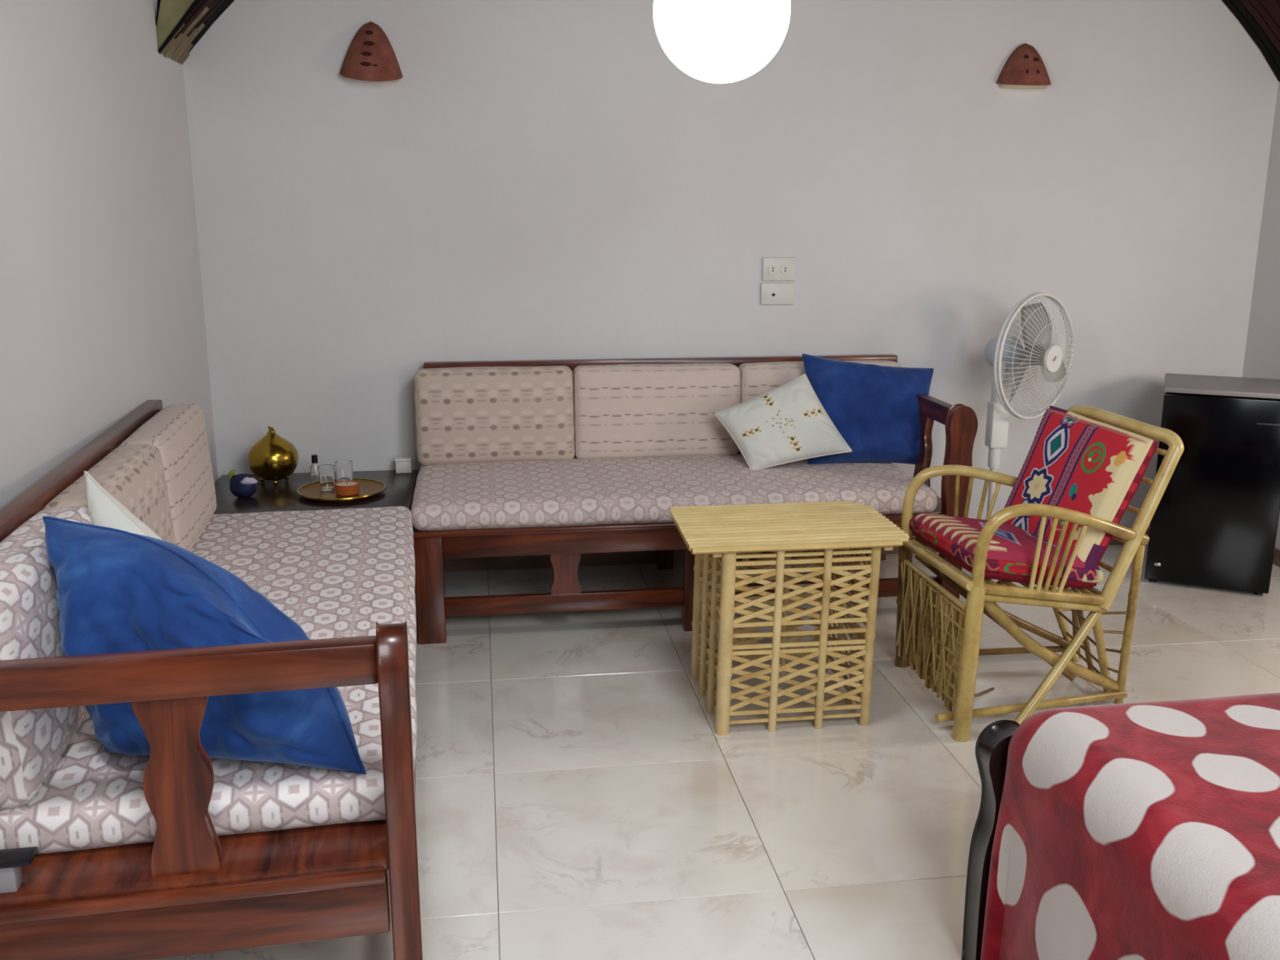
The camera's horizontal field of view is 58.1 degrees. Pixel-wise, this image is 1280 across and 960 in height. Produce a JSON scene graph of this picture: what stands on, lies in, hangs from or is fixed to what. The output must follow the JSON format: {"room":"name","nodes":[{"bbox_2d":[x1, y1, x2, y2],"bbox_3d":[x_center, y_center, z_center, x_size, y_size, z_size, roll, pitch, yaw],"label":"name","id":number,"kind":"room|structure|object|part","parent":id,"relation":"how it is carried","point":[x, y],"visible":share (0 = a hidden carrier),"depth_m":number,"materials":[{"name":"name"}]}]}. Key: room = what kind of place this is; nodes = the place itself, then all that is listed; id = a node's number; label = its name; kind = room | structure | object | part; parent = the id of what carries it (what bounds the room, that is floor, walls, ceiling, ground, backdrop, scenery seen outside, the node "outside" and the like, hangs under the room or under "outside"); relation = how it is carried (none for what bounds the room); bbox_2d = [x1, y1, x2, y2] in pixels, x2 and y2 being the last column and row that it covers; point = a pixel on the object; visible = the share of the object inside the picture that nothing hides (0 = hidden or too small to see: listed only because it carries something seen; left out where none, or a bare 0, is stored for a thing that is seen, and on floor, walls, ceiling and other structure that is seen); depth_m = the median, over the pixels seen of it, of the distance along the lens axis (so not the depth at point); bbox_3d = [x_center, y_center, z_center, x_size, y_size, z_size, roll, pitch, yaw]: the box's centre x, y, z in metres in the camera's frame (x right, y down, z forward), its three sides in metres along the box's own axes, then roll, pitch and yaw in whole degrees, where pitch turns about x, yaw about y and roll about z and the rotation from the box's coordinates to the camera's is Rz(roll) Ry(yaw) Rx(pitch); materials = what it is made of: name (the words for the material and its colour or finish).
{"room":"hotel room","nodes":[
{"label":"hotel room","id":0,"kind":"room"},
{"bbox_2d":[0,0,217,509],"bbox_3d":[-1.171,-0.276,0.764,0.100,3.000,7.120,-2,14,-8],"label":"wall","id":1,"kind":"structure","parent":0,"point":[102,317],"depth_m":2.99,"materials":[{"name":"white paint"}]},
{"bbox_2d":[151,543,1279,959],"bbox_3d":[0.945,1.177,1.365,4.365,0.100,7.209,-2,14,-8],"label":"floor","id":2,"kind":"structure","parent":0,"point":[579,796],"depth_m":2.91,"materials":[{"name":"beige tile"}]},
{"bbox_2d":[0,399,422,959],"bbox_3d":[-0.925,0.372,2.721,0.782,0.844,2.007,-3,14,-11],"label":"sofa","id":3,"kind":"object","parent":2,"relation":"on","point":[176,850],"visible":0.77,"depth_m":1.86,"materials":[{"name":"fabric"}]},
{"bbox_2d":[0,846,38,893],"bbox_3d":[-1.001,0.604,1.766,0.140,0.056,0.042,-2,14,-10],"label":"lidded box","id":4,"kind":"object","parent":3,"relation":"on","point":[11,860],"visible":1,"depth_m":1.76,"materials":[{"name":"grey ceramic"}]},
{"bbox_3d":[-1.001,0.581,1.760,0.140,0.010,0.042,-2,14,-10],"label":"lid","id":5,"kind":"part","parent":4,"relation":"part of","materials":[{"name":"black plastic"}]},
{"bbox_2d":[0,506,93,809],"bbox_3d":[-1.089,0.290,2.071,0.142,0.361,0.622,-6,14,-10],"label":"cushion","id":6,"kind":"object","parent":3,"relation":"on","point":[41,749],"depth_m":1.90,"materials":[{"name":"beige fabric"}]},
{"bbox_3d":[-1.281,-0.002,2.561,0.045,0.043,1.938,-3,14,-11],"label":"rail","id":7,"kind":"part","parent":3,"relation":"part of","materials":[{"name":"brown wood"}]},
{"bbox_2d":[42,444,175,544],"bbox_3d":[-1.207,0.149,2.668,0.142,0.363,0.632,-6,14,-10],"label":"cushion","id":8,"kind":"object","parent":3,"relation":"on","point":[136,475],"depth_m":2.67,"materials":[{"name":"beige fabric"}]},
{"bbox_2d":[84,470,163,540],"bbox_3d":[-0.914,0.210,2.265,0.476,0.415,0.127,7,15,26],"label":"pillow","id":9,"kind":"object","parent":3,"relation":"on","point":[104,510],"visible":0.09,"depth_m":2.29,"materials":[{"name":"fabric"}]},
{"bbox_2d":[118,403,217,551],"bbox_3d":[-1.328,0.005,3.265,0.142,0.362,0.622,-6,14,-10],"label":"cushion","id":10,"kind":"object","parent":3,"relation":"on","point":[178,431],"depth_m":3.19,"materials":[{"name":"beige fabric"}]},
{"bbox_3d":[-0.765,0.296,1.737,0.724,0.068,0.042,-3,14,-11],"label":"arm rail","id":11,"kind":"part","parent":3,"relation":"part of","materials":[{"name":"brown wood"}]},
{"bbox_2d":[42,515,366,774],"bbox_3d":[-0.754,0.282,1.987,0.613,0.406,0.271,2,14,9],"label":"pillow","id":12,"kind":"object","parent":3,"relation":"on","point":[118,590],"visible":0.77,"depth_m":1.91,"materials":[{"name":"fabric"}]},
{"bbox_3d":[-0.937,0.347,2.776,0.780,0.113,1.885,-3,14,-11],"label":"mattress","id":13,"kind":"part","parent":3,"relation":"part of","materials":[{"name":"beige fabric"}]},
{"bbox_3d":[-0.388,0.603,1.884,0.046,0.785,0.097,-3,14,-11],"label":"arm post","id":14,"kind":"part","parent":3,"relation":"part of","materials":[{"name":"brown wood"}]},
{"bbox_2d":[213,469,418,580],"bbox_3d":[-1.169,0.254,4.103,0.730,0.420,0.700,-2,14,-8],"label":"table","id":15,"kind":"object","parent":2,"relation":"on","point":[268,496],"visible":0.29,"depth_m":4.03,"materials":[{"name":"paint"}]},
{"bbox_2d":[228,469,257,497],"bbox_3d":[-1.375,0.011,4.003,0.104,0.100,0.088,-2,14,-8],"label":"pouch","id":16,"kind":"object","parent":15,"relation":"on","point":[242,485],"visible":1,"depth_m":3.98,"materials":[{"name":"blue fabric"}]},
{"bbox_2d":[247,426,298,484],"bbox_3d":[-1.341,-0.094,4.208,0.179,0.209,0.182,-2,14,-8],"label":"lantern","id":17,"kind":"object","parent":15,"relation":"on","point":[273,458],"visible":1,"depth_m":4.15,"materials":[{"name":"gold metal"}]},
{"bbox_3d":[-1.339,-0.181,4.188,0.025,0.031,0.023,-8,16,-30],"label":"stem","id":18,"kind":"part","parent":17,"relation":"part of","materials":[{"name":"gold metal"}]},
{"bbox_2d":[310,454,319,482],"bbox_3d":[-1.183,-0.039,4.197,0.034,0.107,0.034,-2,14,-8],"label":"bottle","id":19,"kind":"object","parent":15,"relation":"on","point":[313,468],"visible":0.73,"depth_m":4.18,"materials":[{"name":"clear glass"}]},
{"bbox_2d":[297,478,386,502],"bbox_3d":[-1.049,0.039,4.058,0.306,0.021,0.306,-2,14,-8],"label":"round tray","id":20,"kind":"object","parent":15,"relation":"on","point":[367,487],"visible":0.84,"depth_m":4.05,"materials":[{"name":"gold metal"}]},
{"bbox_2d":[317,464,334,490],"bbox_3d":[-1.109,-0.008,4.080,0.059,0.084,0.059,-2,14,-8],"label":"drinking glass","id":21,"kind":"object","parent":20,"relation":"on","point":[326,472],"visible":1,"depth_m":4.06,"materials":[{"name":"clear glass"}]},
{"bbox_2d":[334,460,352,482],"bbox_3d":[-1.057,-0.020,4.119,0.065,0.090,0.065,-2,14,-8],"label":"drinking glass","id":22,"kind":"object","parent":20,"relation":"on","point":[344,468],"visible":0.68,"depth_m":4.09,"materials":[{"name":"clear glass"}]},
{"bbox_2d":[334,480,359,496],"bbox_3d":[-1.022,0.027,4.023,0.084,0.042,0.084,-2,14,-8],"label":"candle","id":23,"kind":"object","parent":20,"relation":"on","point":[343,488],"visible":1,"depth_m":4.00,"materials":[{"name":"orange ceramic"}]},
{"bbox_2d":[394,456,412,473],"bbox_3d":[-0.899,-0.057,4.384,0.064,0.056,0.044,-2,14,-8],"label":"box","id":24,"kind":"object","parent":15,"relation":"on","point":[402,464],"visible":1,"depth_m":4.37,"materials":[{"name":"white plastic"}]},
{"bbox_3d":[-0.899,-0.079,4.378,0.064,0.010,0.044,-2,14,-8],"label":"lid","id":25,"kind":"part","parent":24,"relation":"part of","materials":[{"name":"white plastic"}]},
{"bbox_2d":[410,354,977,644],"bbox_3d":[0.146,0.026,4.181,1.896,0.844,0.776,-2,14,-8],"label":"sofa","id":26,"kind":"object","parent":2,"relation":"on","point":[516,457],"visible":0.78,"depth_m":4.12,"materials":[{"name":"beige fabric"}]},
{"bbox_3d":[-0.689,0.356,3.784,0.092,0.372,0.046,-2,14,-8],"label":"leg","id":27,"kind":"part","parent":26,"relation":"part of","materials":[{"name":"brown wood"}]},
{"bbox_2d":[413,365,574,465],"bbox_3d":[-0.540,-0.242,4.306,0.585,0.361,0.141,-2,10,-8],"label":"cushion","id":28,"kind":"object","parent":26,"relation":"on","point":[465,415],"depth_m":4.24,"materials":[{"name":"beige fabric"}]},
{"bbox_2d":[573,363,739,460],"bbox_3d":[0.063,-0.260,4.388,0.637,0.360,0.142,-2,10,-8],"label":"cushion","id":29,"kind":"object","parent":26,"relation":"on","point":[622,411],"depth_m":4.32,"materials":[{"name":"beige fabric"}]},
{"bbox_3d":[0.102,-0.447,4.437,1.840,0.043,0.045,-2,14,-8],"label":"rail","id":30,"kind":"part","parent":26,"relation":"part of","materials":[{"name":"brown wood"}]},
{"bbox_3d":[0.102,0.168,4.576,0.060,0.372,0.060,-2,14,-8],"label":"leg","id":31,"kind":"part","parent":26,"relation":"part of","materials":[{"name":"brown wood"}]},
{"bbox_3d":[0.092,0.016,4.171,1.786,0.112,0.775,-2,14,-8],"label":"mattress","id":32,"kind":"part","parent":26,"relation":"part of","materials":[{"name":"beige fabric"}]},
{"bbox_3d":[0.207,0.189,3.859,1.713,0.080,0.030,-2,14,-8],"label":"rail","id":33,"kind":"part","parent":26,"relation":"part of","materials":[{"name":"brown wood"}]},
{"bbox_3d":[0.192,0.364,3.911,0.090,0.300,0.046,-2,14,-8],"label":"leg","id":34,"kind":"part","parent":26,"relation":"part of","materials":[{"name":"brown wood"}]},
{"bbox_2d":[714,373,852,469],"bbox_3d":[0.521,-0.210,4.204,0.487,0.334,0.190,-2,14,-8],"label":"pillow","id":35,"kind":"object","parent":26,"relation":"on","point":[788,423],"visible":1,"depth_m":4.16,"materials":[{"name":"fabric"}]},
{"bbox_2d":[737,360,901,453],"bbox_3d":[0.694,-0.279,4.472,0.638,0.362,0.141,-2,10,-8],"label":"cushion","id":36,"kind":"object","parent":26,"relation":"on","point":[755,378],"depth_m":4.37,"materials":[{"name":"beige fabric"}]},
{"bbox_2d":[802,353,933,464],"bbox_3d":[0.867,-0.264,4.311,0.522,0.404,0.274,-2,14,-8],"label":"pillow","id":37,"kind":"object","parent":26,"relation":"on","point":[874,408],"visible":0.77,"depth_m":4.23,"materials":[{"name":"fabric"}]},
{"bbox_3d":[0.973,0.142,4.693,0.060,0.372,0.060,-2,14,-8],"label":"leg","id":38,"kind":"part","parent":26,"relation":"part of","materials":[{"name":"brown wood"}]},
{"bbox_3d":[1.044,-0.283,4.260,0.042,0.066,0.719,-2,14,-8],"label":"arm rail","id":39,"kind":"part","parent":26,"relation":"part of","materials":[{"name":"brown wood"}]},
{"bbox_3d":[1.085,0.119,3.965,0.097,0.766,0.046,-2,14,-8],"label":"arm post","id":40,"kind":"part","parent":26,"relation":"part of","materials":[{"name":"brown wood"}]},
{"bbox_2d":[669,500,909,736],"bbox_3d":[0.406,0.383,3.312,0.611,0.542,0.459,-2,14,-8],"label":"table","id":41,"kind":"object","parent":2,"relation":"on","point":[729,532],"visible":1,"depth_m":3.15,"materials":[{"name":"beige wood"}]},
{"bbox_3d":[0.179,0.350,3.476,0.046,0.529,0.040,-2,14,-8],"label":"leg","id":42,"kind":"part","parent":41,"relation":"part of","materials":[{"name":"beige wood"}]},
{"bbox_3d":[0.190,0.379,3.354,0.031,0.528,0.020,-2,14,-8],"label":"leg","id":43,"kind":"part","parent":41,"relation":"part of","materials":[{"name":"beige wood"}]},
{"bbox_3d":[0.207,0.408,3.234,0.031,0.528,0.020,-2,14,-8],"label":"leg","id":44,"kind":"part","parent":41,"relation":"part of","materials":[{"name":"beige wood"}]},
{"bbox_3d":[0.231,0.438,3.107,0.050,0.529,0.044,-2,14,-8],"label":"leg","id":45,"kind":"part","parent":41,"relation":"part of","materials":[{"name":"beige wood"}]},
{"bbox_3d":[0.316,0.345,3.499,0.031,0.528,0.020,-2,14,-8],"label":"leg","id":46,"kind":"part","parent":41,"relation":"part of","materials":[{"name":"beige wood"}]},
{"bbox_3d":[0.370,0.435,3.122,0.033,0.528,0.022,-2,14,-8],"label":"leg","id":47,"kind":"part","parent":41,"relation":"part of","materials":[{"name":"beige wood"}]},
{"bbox_3d":[0.447,0.341,3.516,0.031,0.528,0.020,-2,14,-8],"label":"leg","id":48,"kind":"part","parent":41,"relation":"part of","materials":[{"name":"beige wood"}]},
{"bbox_3d":[0.500,0.431,3.139,0.033,0.528,0.022,-2,14,-8],"label":"leg","id":49,"kind":"part","parent":41,"relation":"part of","materials":[{"name":"beige wood"}]},
{"bbox_3d":[0.579,0.338,3.530,0.038,0.528,0.031,-2,14,-8],"label":"leg","id":50,"kind":"part","parent":41,"relation":"part of","materials":[{"name":"beige wood"}]},
{"bbox_3d":[0.602,0.367,3.409,0.031,0.528,0.020,-2,14,-8],"label":"leg","id":51,"kind":"part","parent":41,"relation":"part of","materials":[{"name":"beige wood"}]},
{"bbox_3d":[0.619,0.396,3.289,0.031,0.528,0.020,-2,14,-8],"label":"leg","id":52,"kind":"part","parent":41,"relation":"part of","materials":[{"name":"beige wood"}]},
{"bbox_3d":[0.631,0.426,3.161,0.038,0.528,0.031,-2,14,-8],"label":"leg","id":53,"kind":"part","parent":41,"relation":"part of","materials":[{"name":"beige wood"}]},
{"bbox_2d":[961,720,1019,959],"bbox_3d":[1.488,0.728,1.108,1.453,0.906,2.275,-2,14,-8],"label":"bed","id":54,"kind":"object","parent":2,"relation":"on","point":[992,744],"visible":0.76,"depth_m":2.11,"materials":[{"name":"black paint"}]},
{"bbox_2d":[980,692,1279,959],"bbox_3d":[1.424,0.863,1.191,1.355,0.548,2.111,-2,14,-8],"label":"blanket","id":55,"kind":"object","parent":54,"relation":"on","point":[1140,830],"visible":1,"depth_m":1.76,"materials":[{"name":"red fabric"}]},
{"bbox_2d":[961,292,1074,582],"bbox_3d":[1.446,-0.174,4.455,0.482,1.098,0.380,-2,14,-8],"label":"pedestal fan","id":56,"kind":"object","parent":2,"relation":"on","point":[1004,353],"visible":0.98,"depth_m":4.33,"materials":[{"name":"white plastic"}]},
{"bbox_3d":[1.423,-0.380,4.292,0.164,0.191,0.053,-12,18,-41],"label":"blade","id":57,"kind":"part","parent":56,"relation":"part of","materials":[{"name":"grey plastic"}]},
{"bbox_3d":[1.476,-0.565,4.295,0.147,0.194,0.040,-2,14,-8],"label":"blade","id":58,"kind":"part","parent":56,"relation":"part of","materials":[{"name":"grey plastic"}]},
{"bbox_3d":[1.562,-0.432,4.402,0.212,0.116,0.053,-11,17,-39],"label":"blade","id":59,"kind":"part","parent":56,"relation":"part of","materials":[{"name":"grey plastic"}]},
{"bbox_2d":[894,404,1184,742],"bbox_3d":[1.120,0.236,3.310,0.659,0.845,0.591,-2,14,-8],"label":"armchair","id":60,"kind":"object","parent":2,"relation":"on","point":[1082,468],"visible":1,"depth_m":3.19,"materials":[{"name":"wood"}]},
{"bbox_3d":[0.822,0.381,3.586,0.047,0.421,0.049,10,17,36],"label":"leg","id":61,"kind":"part","parent":60,"relation":"part of","materials":[{"name":"beige wood"}]},
{"bbox_3d":[1.012,0.205,3.563,0.422,0.082,0.035,-1,13,-3],"label":"seat rail","id":62,"kind":"part","parent":60,"relation":"part of","materials":[{"name":"wood"}]},
{"bbox_3d":[0.843,0.572,3.372,0.011,0.027,0.475,-1,13,-6],"label":"panel rail","id":63,"kind":"part","parent":60,"relation":"part of","materials":[{"name":"wood"}]},
{"bbox_3d":[0.843,0.489,3.352,0.011,0.027,0.475,-1,13,-6],"label":"panel rail","id":64,"kind":"part","parent":60,"relation":"part of","materials":[{"name":"wood"}]},
{"bbox_3d":[0.843,0.533,3.362,0.011,0.027,0.475,-1,13,-6],"label":"panel rail","id":65,"kind":"part","parent":60,"relation":"part of","materials":[{"name":"wood"}]},
{"bbox_3d":[0.843,0.445,3.341,0.011,0.027,0.475,-1,13,-6],"label":"panel rail","id":66,"kind":"part","parent":60,"relation":"part of","materials":[{"name":"wood"}]},
{"bbox_3d":[0.843,0.401,3.331,0.011,0.027,0.475,-1,13,-6],"label":"panel rail","id":67,"kind":"part","parent":60,"relation":"part of","materials":[{"name":"wood"}]},
{"bbox_3d":[0.844,0.297,3.306,0.016,0.032,0.476,-1,13,-6],"label":"panel rail","id":68,"kind":"part","parent":60,"relation":"part of","materials":[{"name":"wicker"}]},
{"bbox_3d":[0.844,0.314,3.310,0.011,0.027,0.475,-1,13,-6],"label":"panel rail","id":69,"kind":"part","parent":60,"relation":"part of","materials":[{"name":"wood"}]},
{"bbox_3d":[0.844,0.357,3.321,0.011,0.027,0.475,-1,13,-6],"label":"panel rail","id":70,"kind":"part","parent":60,"relation":"part of","materials":[{"name":"wicker"}]},
{"bbox_3d":[0.836,0.229,3.289,0.034,0.052,0.536,-2,14,-8],"label":"seat rail","id":71,"kind":"part","parent":60,"relation":"part of","materials":[{"name":"wood"}]},
{"bbox_3d":[0.882,0.491,3.089,0.062,0.437,0.053,-2,14,-8],"label":"leg","id":72,"kind":"part","parent":60,"relation":"part of","materials":[{"name":"wood"}]},
{"bbox_3d":[1.097,0.543,3.639,0.570,0.022,0.022,-1,13,-6],"label":"floor rail","id":73,"kind":"part","parent":60,"relation":"part of","materials":[{"name":"beige wood"}]},
{"bbox_2d":[908,513,1102,588],"bbox_3d":[1.046,0.199,3.314,0.397,0.148,0.482,-2,14,-8],"label":"seat cushion","id":74,"kind":"object","parent":60,"relation":"on","point":[1012,548],"depth_m":3.14,"materials":[{"name":"fabric"}]},
{"bbox_3d":[1.113,0.639,3.260,0.611,0.028,0.028,-4,14,-15],"label":"floor rail","id":75,"kind":"part","parent":60,"relation":"part of","materials":[{"name":"wood"}]},
{"bbox_3d":[1.072,0.306,3.087,0.408,0.097,0.063,-2,14,-8],"label":"seat rail","id":76,"kind":"part","parent":60,"relation":"part of","materials":[{"name":"wood"}]},
{"bbox_3d":[1.072,0.329,3.093,0.408,0.087,0.020,-3,14,-12],"label":"seat rail","id":77,"kind":"part","parent":60,"relation":"part of","materials":[{"name":"wood"}]},
{"bbox_3d":[1.312,0.403,3.626,0.184,0.371,0.032,-2,14,-8],"label":"leg","id":78,"kind":"part","parent":60,"relation":"part of","materials":[{"name":"wood"}]},
{"bbox_3d":[1.363,0.317,3.618,0.109,0.533,0.025,-6,15,-24],"label":"leg","id":79,"kind":"part","parent":60,"relation":"part of","materials":[{"name":"beige wood"}]},
{"bbox_2d":[1004,405,1158,569],"bbox_3d":[1.234,0.010,3.314,0.228,0.385,0.434,-5,14,-19],"label":"cushion","id":80,"kind":"object","parent":60,"relation":"on","point":[1091,460],"depth_m":3.21,"materials":[{"name":"fabric"}]},
{"bbox_3d":[1.332,0.441,3.464,0.168,0.367,0.020,-9,16,-34],"label":"leg","id":81,"kind":"part","parent":60,"relation":"part of","materials":[{"name":"beige wood"}]},
{"bbox_3d":[1.245,0.278,3.361,0.028,0.033,0.461,-1,13,-6],"label":"seat rail","id":82,"kind":"part","parent":60,"relation":"part of","materials":[{"name":"wood"}]},
{"bbox_3d":[1.327,0.482,3.315,0.030,0.364,0.239,11,17,39],"label":"leg","id":83,"kind":"part","parent":60,"relation":"part of","materials":[{"name":"wood"}]},
{"bbox_3d":[1.325,0.057,3.320,0.230,0.500,0.496,-2,14,-8],"label":"frame","id":84,"kind":"part","parent":60,"relation":"part of","materials":[{"name":"wood"}]},
{"bbox_3d":[1.381,0.405,3.250,0.027,0.535,0.134,4,14,17],"label":"leg","id":85,"kind":"part","parent":60,"relation":"part of","materials":[{"name":"wood"}]},
{"bbox_2d":[1144,373,1279,595],"bbox_3d":[2.210,0.006,4.429,0.427,0.762,0.410,6,15,24],"label":"mini fridge","id":86,"kind":"object","parent":2,"relation":"on","point":[1215,522],"visible":0.99,"depth_m":4.25,"materials":[{"name":"black metal"}]},
{"bbox_3d":[2.212,-0.355,4.345,0.427,0.020,0.404,6,15,24],"label":"panel","id":87,"kind":"part","parent":86,"relation":"part of","materials":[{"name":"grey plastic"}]},
{"bbox_2d":[182,0,1278,530],"bbox_3d":[0.462,-1.147,4.431,4.165,3.000,0.100,-2,14,-8],"label":"wall","id":88,"kind":"structure","parent":0,"point":[538,180],"depth_m":4.37,"materials":[{"name":"white paint"}]},
{"bbox_2d":[339,21,402,81],"bbox_3d":[-0.951,-1.505,4.043,0.220,0.208,0.095,-2,14,-8],"label":"wall sconce","id":89,"kind":"object","parent":88,"relation":"attached to","point":[370,55],"visible":1,"depth_m":4.04,"materials":[{"name":"ceramic"}]},
{"bbox_2d":[154,0,1279,82],"bbox_3d":[0.493,-2.013,4.007,4.165,1.121,0.325,-2,14,-8],"label":"arch","id":90,"kind":"object","parent":88,"relation":"attached to","point":[180,24],"visible":1,"depth_m":3.93,"materials":[{"name":"brown wood"}]},
{"bbox_2d":[760,282,793,304],"bbox_3d":[0.533,-0.724,4.480,0.130,0.084,0.017,-2,14,-8],"label":"wall socket","id":91,"kind":"object","parent":88,"relation":"attached to","point":[771,293],"visible":1,"depth_m":4.47,"materials":[{"name":"white plastic"}]},
{"bbox_2d":[762,257,795,280],"bbox_3d":[0.540,-0.816,4.459,0.132,0.088,0.018,-2,14,-8],"label":"wall socket","id":92,"kind":"object","parent":88,"relation":"attached to","point":[773,268],"visible":1,"depth_m":4.46,"materials":[{"name":"white plastic"}]},
{"bbox_2d":[443,528,1149,572],"bbox_3d":[0.468,0.293,4.717,4.165,0.065,0.012,-2,14,-8],"label":"baseboard","id":93,"kind":"structure","parent":88,"relation":"attached to","point":[637,557],"depth_m":4.60,"materials":[{"name":"brown wood"}]},
{"bbox_2d":[995,43,1051,88],"bbox_3d":[1.477,-1.575,4.370,0.216,0.164,0.095,-2,14,-8],"label":"wall sconce","id":94,"kind":"object","parent":88,"relation":"attached to","point":[1024,68],"visible":1,"depth_m":4.36,"materials":[{"name":"ceramic"}]},
{"bbox_2d":[1242,80,1279,549],"bbox_3d":[3.054,-0.405,1.332,0.100,3.000,7.120,-2,14,-8],"label":"wall","id":95,"kind":"structure","parent":0,"point":[1262,353],"depth_m":4.66,"materials":[{"name":"white paint"}]},
{"bbox_2d":[1272,547,1279,566],"bbox_3d":[3.004,1.037,1.611,0.012,0.065,7.008,-2,14,-8],"label":"baseboard","id":96,"kind":"structure","parent":95,"relation":"attached to","point":[1276,562],"depth_m":4.64,"materials":[{"name":"brown wood"}]},
{"bbox_3d":[0.951,-1.837,0.641,4.365,0.100,7.220,-2,14,-8],"label":"ceiling","id":97,"kind":"structure","parent":0,"visible":0},
{"bbox_2d":[653,0,790,83],"bbox_3d":[0.173,-1.499,2.313,0.289,1.334,0.289,-2,14,-8],"label":"pendant lamp","id":98,"kind":"object","parent":97,"relation":"hanging from","point":[709,41],"visible":1,"depth_m":2.35,"materials":[{"name":"white"}]}
]}

